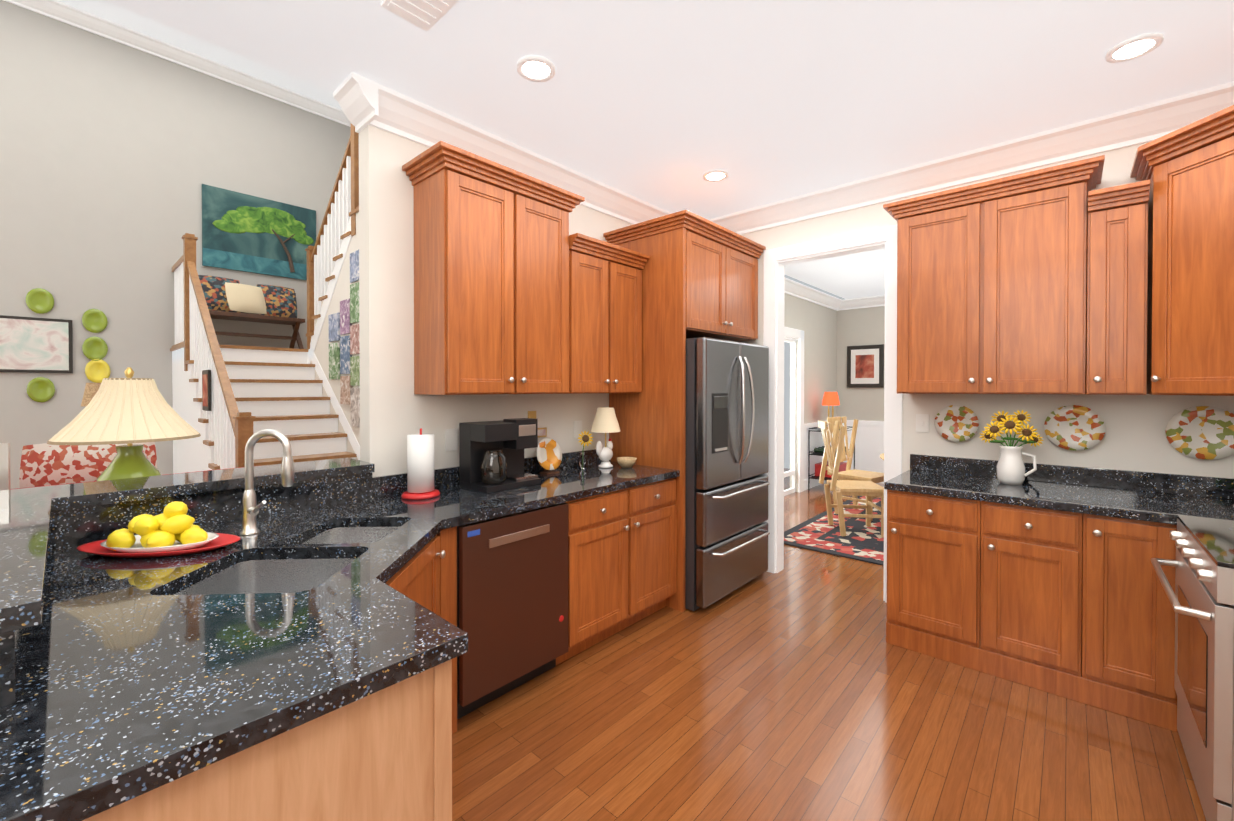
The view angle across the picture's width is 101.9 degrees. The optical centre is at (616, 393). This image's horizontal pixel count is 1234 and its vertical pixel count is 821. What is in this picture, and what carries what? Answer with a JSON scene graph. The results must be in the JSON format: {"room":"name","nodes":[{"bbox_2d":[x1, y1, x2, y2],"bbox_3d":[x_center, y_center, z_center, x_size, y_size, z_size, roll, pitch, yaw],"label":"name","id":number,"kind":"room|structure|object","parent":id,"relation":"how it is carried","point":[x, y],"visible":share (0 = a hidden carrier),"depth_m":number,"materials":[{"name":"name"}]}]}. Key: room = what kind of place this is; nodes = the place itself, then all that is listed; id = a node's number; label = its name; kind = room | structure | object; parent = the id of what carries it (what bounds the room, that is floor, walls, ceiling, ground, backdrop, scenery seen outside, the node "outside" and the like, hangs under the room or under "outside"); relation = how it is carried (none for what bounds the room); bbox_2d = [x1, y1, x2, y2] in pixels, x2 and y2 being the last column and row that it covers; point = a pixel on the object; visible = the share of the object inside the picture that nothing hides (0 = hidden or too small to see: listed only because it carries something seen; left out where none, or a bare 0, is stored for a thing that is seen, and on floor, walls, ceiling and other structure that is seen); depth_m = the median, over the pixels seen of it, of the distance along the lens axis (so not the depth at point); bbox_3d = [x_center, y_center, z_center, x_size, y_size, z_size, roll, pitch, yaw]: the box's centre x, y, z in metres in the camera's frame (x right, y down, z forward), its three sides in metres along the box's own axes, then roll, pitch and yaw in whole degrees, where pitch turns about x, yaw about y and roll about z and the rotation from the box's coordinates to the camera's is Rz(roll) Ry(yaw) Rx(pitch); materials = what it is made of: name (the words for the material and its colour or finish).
{"room":"kitchen","nodes":[
{"label":"kitchen","id":0,"kind":"room"},
{"bbox_2d":[0,0,350,488],"bbox_3d":[-6.257,-1.382,5.249,0.120,5.570,6.970,0,1,42],"label":"wall","id":1,"kind":"structure","parent":0,"point":[114,156],"depth_m":5.75,"materials":[{"name":"paint"}]},
{"bbox_2d":[0,315,72,372],"bbox_3d":[-6.206,-0.506,5.196,0.031,0.580,0.750,0,1,42],"label":"wall art","id":2,"kind":"object","parent":1,"relation":"attached to","point":[34,345],"visible":1,"depth_m":5.27,"materials":[{"name":"paper"}]},
{"bbox_2d":[26,288,53,313],"bbox_3d":[-6.113,-0.977,5.304,0.018,0.270,0.200,0,1,42],"label":"plate","id":3,"kind":"object","parent":1,"relation":"attached to","point":[39,300],"depth_m":5.30,"materials":[{"name":"ceramic"}]},
{"bbox_2d":[26,377,54,401],"bbox_3d":[-6.113,-0.037,5.312,0.018,0.270,0.200,0,1,42],"label":"plate","id":4,"kind":"object","parent":1,"relation":"attached to","point":[40,389],"depth_m":5.31,"materials":[{"name":"ceramic"}]},
{"bbox_2d":[82,309,107,332],"bbox_3d":[-5.845,-0.810,5.602,0.018,0.270,0.200,0,1,42],"label":"plate","id":5,"kind":"object","parent":1,"relation":"attached to","point":[93,320],"depth_m":5.60,"materials":[{"name":"ceramic"}]},
{"bbox_2d":[3,0,350,126],"bbox_3d":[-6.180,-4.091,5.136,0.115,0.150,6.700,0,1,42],"label":"crown molding","id":6,"kind":"structure","parent":1,"relation":"attached to","point":[80,19],"depth_m":6.04,"materials":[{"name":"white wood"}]},
{"bbox_2d":[202,370,210,410],"bbox_3d":[-3.758,-0.026,4.581,0.300,0.370,0.023,0,1,42],"label":"wall art","id":7,"kind":"object","parent":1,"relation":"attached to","point":[206,390],"visible":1,"depth_m":4.52,"materials":[{"name":"paint"}]},
{"bbox_2d":[202,184,315,280],"bbox_3d":[-4.767,-2.119,6.747,0.066,1.020,1.280,0,1,42],"label":"wall art","id":8,"kind":"object","parent":1,"relation":"attached to","point":[243,232],"visible":1,"depth_m":6.68,"materials":[{"name":"green paint"}]},
{"bbox_2d":[329,250,359,426],"bbox_3d":[-2.905,-0.556,5.349,0.930,1.800,0.020,0,1,42],"label":"wall art","id":9,"kind":"object","parent":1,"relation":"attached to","point":[342,360],"depth_m":5.25},
{"bbox_2d":[359,125,632,476],"bbox_3d":[-0.322,-0.017,3.476,0.120,2.870,2.740,0,1,42],"label":"wall","id":10,"kind":"structure","parent":0,"point":[395,409],"depth_m":2.52,"materials":[{"name":"paint"}]},
{"bbox_2d":[402,141,584,394],"bbox_3d":[-0.638,-0.572,2.739,0.387,1.154,0.910,0,1,42],"label":"upper cabinet","id":11,"kind":"object","parent":10,"relation":"attached to","point":[491,277],"visible":1,"depth_m":2.54,"materials":[{"name":"brown wood"}]},
{"bbox_2d":[333,72,671,224],"bbox_3d":[-0.317,-1.375,3.318,0.145,0.150,2.760,0,1,42],"label":"crown molding","id":12,"kind":"structure","parent":10,"relation":"attached to","point":[364,102],"depth_m":2.70,"materials":[{"name":"white wood"}]},
{"bbox_2d":[445,411,581,450],"bbox_3d":[-0.584,0.212,3.087,0.013,0.200,1.025,0,1,42],"label":"electrical outlets","id":13,"kind":"structure","parent":10,"relation":"attached to","point":[451,439],"depth_m":2.76,"materials":[{"name":"white plastic"}]},
{"bbox_2d":[568,233,649,393],"bbox_3d":[-0.146,-0.467,3.285,0.387,0.934,0.672,0,1,42],"label":"upper cabinet","id":14,"kind":"object","parent":10,"relation":"attached to","point":[605,317],"visible":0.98,"depth_m":3.15,"materials":[{"name":"brown wood"}]},
{"bbox_2d":[104,0,1233,298],"bbox_3d":[1.562,-1.503,2.476,4.240,0.120,11.340,0,1,42],"label":"ceiling","id":15,"kind":"structure","parent":0,"point":[666,104],"depth_m":2.25,"materials":[{"name":"paint"}]},
{"bbox_2d":[381,0,458,31],"bbox_3d":[-0.691,-1.429,1.803,0.320,0.015,0.180,0,1,42],"label":"ceiling vent","id":16,"kind":"object","parent":15,"relation":"in","point":[426,15],"visible":1,"depth_m":1.86,"materials":[{"name":"white metal"}]},
{"bbox_2d":[517,55,554,81],"bbox_3d":[-0.358,-1.435,2.216,0.168,0.012,0.168,0,1,15],"label":"recessed light","id":17,"kind":"object","parent":15,"relation":"in","point":[535,68],"depth_m":2.21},
{"bbox_2d":[703,169,728,181],"bbox_3d":[0.655,-1.444,3.322,0.168,0.012,0.168,0,1,15],"label":"recessed light","id":18,"kind":"object","parent":15,"relation":"in","point":[715,175],"depth_m":3.32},
{"bbox_2d":[1105,33,1163,62],"bbox_3d":[2.148,-1.434,2.081,0.168,0.012,0.168,0,1,33],"label":"recessed light","id":19,"kind":"object","parent":15,"relation":"in","point":[1132,48],"depth_m":2.07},
{"bbox_2d":[784,293,835,491],"bbox_3d":[2.039,-0.042,6.537,0.120,2.870,4.691,0,1,42],"label":"wall","id":20,"kind":"structure","parent":0,"point":[830,335],"depth_m":7.39,"materials":[{"name":"paint"}]},
{"bbox_2d":[784,277,841,310],"bbox_3d":[2.087,-1.401,6.402,0.115,0.150,4.570,0,1,42],"label":"crown molding","id":21,"kind":"structure","parent":20,"relation":"attached to","point":[801,291],"depth_m":7.16,"materials":[{"name":"white wood"}]},
{"bbox_2d":[804,426,832,479],"bbox_3d":[3.096,0.874,7.619,0.007,0.740,1.380,0,1,42],"label":"trim","id":22,"kind":"structure","parent":20,"relation":"attached to","point":[816,438],"depth_m":7.37,"materials":[{"name":"white wood"}]},
{"bbox_2d":[784,327,883,495],"bbox_3d":[3.611,0.270,5.073,4.420,2.270,4.520,0,1,42],"label":"trim","id":23,"kind":"structure","parent":20,"relation":"attached to","point":[792,335],"depth_m":7.02,"materials":[{"name":"white wood"}]},
{"bbox_2d":[452,468,1205,820],"bbox_3d":[-0.899,1.462,4.252,10.600,0.100,12.600,0,1,42],"label":"floor","id":24,"kind":"structure","parent":0,"point":[796,688],"depth_m":2.10,"materials":[{"name":"brown wood"}]},
{"bbox_2d":[81,383,100,406],"bbox_3d":[-3.550,0.673,3.474,0.280,1.490,0.273,0,1,42],"label":"light","id":25,"kind":"object","parent":24,"relation":"on","point":[91,390],"visible":0.04,"depth_m":3.38,"materials":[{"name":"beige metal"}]},
{"bbox_2d":[17,442,241,488],"bbox_3d":[-3.121,0.809,2.481,0.970,1.135,2.200,0,1,42],"label":"sofa","id":26,"kind":"object","parent":24,"relation":"on","point":[44,464],"visible":0.15,"depth_m":2.51,"materials":[{"name":"fabric"}]},
{"bbox_2d":[170,124,359,473],"bbox_3d":[-2.669,-0.859,5.051,5.464,4.528,2.200,0,1,42],"label":"staircase","id":27,"kind":"structure","parent":24,"relation":"on","point":[292,395],"depth_m":5.37,"materials":[{"name":"paint"}]},
{"bbox_2d":[198,275,304,348],"bbox_3d":[-4.740,-1.011,6.469,0.440,0.926,1.131,0,1,42],"label":"bench","id":28,"kind":"object","parent":27,"relation":"on","point":[229,299],"visible":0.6,"depth_m":6.42,"materials":[{"name":"multicoloured fabric"}]},
{"bbox_2d":[83,659,451,820],"bbox_3d":[-0.779,1.002,0.956,0.460,0.875,0.755,0,1,42],"label":"base cabinet","id":29,"kind":"object","parent":24,"relation":"on","point":[384,754],"visible":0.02,"depth_m":0.92,"materials":[{"name":"brown wood"}]},
{"bbox_2d":[0,509,467,820],"bbox_3d":[-0.960,0.558,1.038,0.890,0.422,0.960,0,1,42],"label":"countertop","id":30,"kind":"structure","parent":29,"relation":"on","point":[124,679],"depth_m":0.98,"materials":[{"name":"black stone"}]},
{"bbox_2d":[385,535,444,615],"bbox_3d":[-1.146,0.996,1.675,1.044,0.875,1.089,0,1,42],"label":"base cabinet","id":31,"kind":"object","parent":24,"relation":"on","point":[416,578],"visible":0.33,"depth_m":1.84,"materials":[{"name":"brown wood"}]},
{"bbox_2d":[0,458,359,492],"bbox_3d":[-1.749,0.445,2.013,0.270,0.212,1.350,0,1,42],"label":"countertop","id":32,"kind":"structure","parent":31,"relation":"on","point":[192,474],"depth_m":2.01,"materials":[{"name":"black stone"}]},
{"bbox_2d":[457,502,567,718],"bbox_3d":[-0.677,0.991,2.525,0.634,0.872,0.604,0,1,42],"label":"dishwasher","id":33,"kind":"object","parent":24,"relation":"on","point":[512,595],"visible":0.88,"depth_m":2.28,"materials":[{"name":"brown metal"}]},
{"bbox_2d":[556,478,676,664],"bbox_3d":[-0.156,0.984,3.115,0.617,0.876,0.965,0,1,42],"label":"base cabinet","id":34,"kind":"object","parent":24,"relation":"on","point":[622,559],"depth_m":2.85,"materials":[{"name":"brown wood"}]},
{"bbox_2d":[0,449,679,576],"bbox_3d":[-0.681,0.548,2.188,1.080,0.422,3.040,0,1,42],"label":"countertop","id":35,"kind":"structure","parent":34,"relation":"on","point":[41,528],"depth_m":2.06,"materials":[{"name":"black stone"}]},
{"bbox_2d":[76,501,240,557],"bbox_3d":[-1.496,0.436,1.643,0.376,0.153,0.376,0,1,42],"label":"tray","id":36,"kind":"object","parent":35,"relation":"on","point":[171,530],"visible":1,"depth_m":1.60,"materials":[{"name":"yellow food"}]},
{"bbox_2d":[240,429,293,535],"bbox_3d":[-1.277,0.321,1.826,0.157,0.381,0.147,0,1,42],"label":"gooseneck faucet","id":37,"kind":"object","parent":35,"relation":"on","point":[250,510],"visible":0.98,"depth_m":1.82,"materials":[{"name":"silver metal"}]},
{"bbox_2d":[401,428,439,499],"bbox_3d":[-0.965,0.340,2.462,0.180,0.332,0.180,0,1,42],"label":"paper towel holder","id":38,"kind":"object","parent":35,"relation":"on","point":[420,466],"visible":1,"depth_m":2.41,"materials":[{"name":"red plastic"}]},
{"bbox_2d":[459,418,540,492],"bbox_3d":[-0.627,0.323,2.730,0.282,0.360,0.350,0,1,42],"label":"coffee maker","id":39,"kind":"object","parent":35,"relation":"on","point":[491,456],"visible":1,"depth_m":2.65,"materials":[{"name":"black plastic"}]},
{"bbox_2d":[536,438,561,474],"bbox_3d":[-0.425,0.392,3.127,0.080,0.216,0.200,0,1,42],"label":"plate","id":40,"kind":"object","parent":35,"relation":"on","point":[549,454],"visible":1,"depth_m":3.13,"materials":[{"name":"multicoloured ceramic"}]},
{"bbox_2d":[578,431,592,468],"bbox_3d":[-0.216,0.371,3.303,0.081,0.254,0.099,0,1,42],"label":"vase","id":41,"kind":"object","parent":35,"relation":"on","point":[586,439],"visible":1,"depth_m":3.29,"materials":[{"name":"clear glass"}]},
{"bbox_2d":[591,407,619,467],"bbox_3d":[-0.076,0.298,3.378,0.200,0.400,0.200,0,1,42],"label":"lamp","id":42,"kind":"object","parent":35,"relation":"on","point":[605,421],"visible":1,"depth_m":3.33,"materials":[{"name":"white ceramic"}]},
{"bbox_2d":[617,457,636,467],"bbox_3d":[0.066,0.468,3.372,0.136,0.060,0.134,0,1,42],"label":"woven bowl","id":43,"kind":"object","parent":35,"relation":"on","point":[626,462],"visible":1,"depth_m":3.33,"materials":[{"name":"wicker"}]},
{"bbox_2d":[603,210,765,611],"bbox_3d":[0.539,0.129,3.802,0.717,2.574,1.113,0,1,42],"label":"tall cabinet","id":44,"kind":"object","parent":24,"relation":"on","point":[699,276],"visible":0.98,"depth_m":3.39,"materials":[{"name":"brown wood"}]},
{"bbox_2d":[685,337,769,610],"bbox_3d":[0.605,0.527,3.747,0.848,1.778,0.922,0,1,42],"label":"refrigerator","id":45,"kind":"object","parent":24,"relation":"on","point":[727,483],"visible":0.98,"depth_m":3.35,"materials":[{"name":"grey metal"}]},
{"bbox_2d":[808,425,854,489],"bbox_3d":[3.154,0.943,7.338,0.418,0.885,0.738,0,1,42],"label":"bar cart","id":46,"kind":"object","parent":24,"relation":"on","point":[818,451],"visible":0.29,"depth_m":7.20,"materials":[{"name":"black glass"}]},
{"bbox_2d":[822,392,839,428],"bbox_3d":[3.113,0.258,7.288,0.210,0.550,0.399,0,1,42],"label":"light","id":47,"kind":"object","parent":46,"relation":"on","point":[831,398],"visible":0.69,"depth_m":7.18,"materials":[{"name":"orange fabric"}]},
{"bbox_2d":[784,496,883,565],"bbox_3d":[3.694,1.397,5.054,2.960,0.015,3.450,0,1,42],"label":"oriental rug","id":48,"kind":"object","parent":24,"relation":"on","point":[861,541],"visible":0.1,"depth_m":4.86,"materials":[{"name":"multicoloured fabric"}]},
{"bbox_2d":[818,421,883,537],"bbox_3d":[2.357,0.838,5.046,0.541,1.098,0.460,0,0,7],"label":"dining chair","id":49,"kind":"object","parent":48,"relation":"on","point":[868,489],"visible":0.96,"depth_m":4.92,"materials":[{"name":"brown wood"}]},
{"bbox_2d":[827,416,883,520],"bbox_3d":[2.764,0.832,5.733,0.460,1.098,0.541,0,1,-36],"label":"dining chair","id":50,"kind":"object","parent":48,"relation":"on","point":[858,475],"visible":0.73,"depth_m":5.76,"materials":[{"name":"brown wood"}]},
{"bbox_2d":[886,490,1177,731],"bbox_3d":[2.153,0.988,2.702,1.122,0.876,0.617,0,1,42],"label":"base cabinet","id":51,"kind":"object","parent":24,"relation":"on","point":[1078,607],"visible":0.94,"depth_m":2.38,"materials":[{"name":"brown wood"}]},
{"bbox_2d":[884,454,1233,524],"bbox_3d":[2.376,0.477,2.482,1.752,0.140,0.637,0,1,42],"label":"countertop","id":52,"kind":"structure","parent":51,"relation":"on","point":[1166,498],"depth_m":2.56,"materials":[{"name":"black stone"}]},
{"bbox_2d":[979,410,1043,484],"bbox_3d":[2.188,0.297,2.784,0.283,0.412,0.154,0,1,42],"label":"pitcher","id":53,"kind":"object","parent":52,"relation":"on","point":[1010,467],"visible":1,"depth_m":2.75,"materials":[{"name":"white ceramic"}]},
{"bbox_2d":[1151,514,1233,820],"bbox_3d":[2.282,0.971,1.615,0.721,0.926,0.770,0,1,42],"label":"range oven","id":54,"kind":"object","parent":24,"relation":"on","point":[1201,599],"visible":1,"depth_m":1.63,"materials":[{"name":"metal"}]},
{"bbox_3d":[-2.313,1.031,1.975,0.430,0.800,1.930,0,1,42],"label":"console table","id":55,"kind":"object","parent":24,"relation":"on","visible":0},
{"bbox_2d":[0,443,9,489],"bbox_3d":[-2.460,0.390,1.785,0.300,0.482,0.460,0,1,42],"label":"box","id":56,"kind":"object","parent":55,"relation":"on","point":[4,466],"visible":0.3,"depth_m":1.88,"materials":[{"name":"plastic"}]},
{"bbox_2d":[47,367,200,480],"bbox_3d":[-2.118,0.258,2.176,0.477,0.740,0.477,0,1,42],"label":"light","id":57,"kind":"object","parent":55,"relation":"on","point":[129,410],"visible":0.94,"depth_m":2.09,"materials":[{"name":"beige fabric"}]},
{"bbox_2d":[836,306,884,420],"bbox_3d":[5.208,-0.044,6.755,4.290,2.870,0.120,0,1,42],"label":"wall","id":58,"kind":"structure","parent":0,"point":[861,326],"depth_m":7.93,"materials":[{"name":"paint"}]},
{"bbox_2d":[842,424,883,472],"bbox_3d":[5.169,0.881,6.711,4.299,0.740,0.008,0,1,42],"label":"trim","id":59,"kind":"structure","parent":58,"relation":"attached to","point":[869,444],"depth_m":7.82,"materials":[{"name":"white wood"}]},
{"bbox_2d":[842,295,884,309],"bbox_3d":[5.177,-1.403,6.613,4.180,0.150,0.115,0,1,42],"label":"crown molding","id":60,"kind":"structure","parent":58,"relation":"attached to","point":[872,301],"depth_m":7.80,"materials":[{"name":"white wood"}]},
{"bbox_2d":[847,344,883,387],"bbox_3d":[3.884,-0.418,7.838,0.530,0.660,0.040,0,1,42],"label":"wall art","id":61,"kind":"object","parent":58,"relation":"attached to","point":[865,366],"visible":1,"depth_m":7.82,"materials":[{"name":"paint"}]},
{"bbox_2d":[738,141,1233,478],"bbox_3d":[1.941,-0.016,3.385,3.600,2.870,0.120,0,1,42],"label":"wall","id":62,"kind":"structure","parent":0,"point":[1134,439],"depth_m":2.85,"materials":[{"name":"paint"}]},
{"bbox_2d":[763,224,902,602],"bbox_3d":[1.581,0.144,3.712,0.980,2.545,0.160,0,1,42],"label":"door frame","id":63,"kind":"structure","parent":62,"relation":"attached to","point":[776,260],"depth_m":3.81,"materials":[{"name":"white wood"}]},
{"bbox_2d":[916,414,928,432],"bbox_3d":[1.987,0.195,3.256,0.075,0.120,0.010,0,1,42],"label":"light switch","id":64,"kind":"object","parent":62,"relation":"attached to","point":[922,422],"visible":1,"depth_m":3.25,"materials":[{"name":"white plastic"}]},
{"bbox_2d":[934,405,978,441],"bbox_3d":[2.110,0.186,3.113,0.230,0.230,0.018,0,1,42],"label":"plates","id":65,"kind":"object","parent":62,"relation":"attached to","point":[956,423],"depth_m":3.11,"materials":[{"name":"multicoloured ceramic"}]},
{"bbox_2d":[708,81,1233,234],"bbox_3d":[1.910,-1.375,3.243,3.490,0.150,0.115,0,1,42],"label":"crown molding","id":66,"kind":"structure","parent":62,"relation":"attached to","point":[1152,121],"depth_m":2.92,"materials":[{"name":"white wood"}]},
{"bbox_2d":[883,155,1104,394],"bbox_3d":[2.114,-0.574,2.879,0.970,1.154,0.387,0,1,42],"label":"upper cabinet","id":67,"kind":"object","parent":62,"relation":"attached to","point":[991,286],"visible":1,"depth_m":2.73,"materials":[{"name":"brown wood"}]},
{"bbox_2d":[1044,405,1105,450],"bbox_3d":[2.511,0.190,2.751,0.250,0.250,0.018,0,1,42],"label":"plates","id":68,"kind":"object","parent":62,"relation":"attached to","point":[1070,427],"depth_m":2.75,"materials":[{"name":"multicoloured ceramic"}]},
{"bbox_2d":[1085,179,1150,394],"bbox_3d":[2.509,-0.490,2.522,0.209,0.994,0.387,0,1,42],"label":"upper cabinet","id":69,"kind":"object","parent":62,"relation":"attached to","point":[1116,286],"visible":0.96,"depth_m":2.43,"materials":[{"name":"brown wood"}]},
{"bbox_2d":[1130,105,1233,395],"bbox_3d":[2.712,-0.567,2.096,0.747,1.154,0.747,0,1,42],"label":"upper cabinet","id":70,"kind":"object","parent":62,"relation":"attached to","point":[1188,171],"visible":0.9,"depth_m":2.19,"materials":[{"name":"brown wood"}]},
{"bbox_2d":[1165,406,1233,459],"bbox_3d":[2.860,0.192,2.436,0.260,0.260,0.018,0,1,42],"label":"plates","id":71,"kind":"object","parent":62,"relation":"attached to","point":[1203,432],"depth_m":2.44,"materials":[{"name":"multicoloured ceramic"}]}
]}

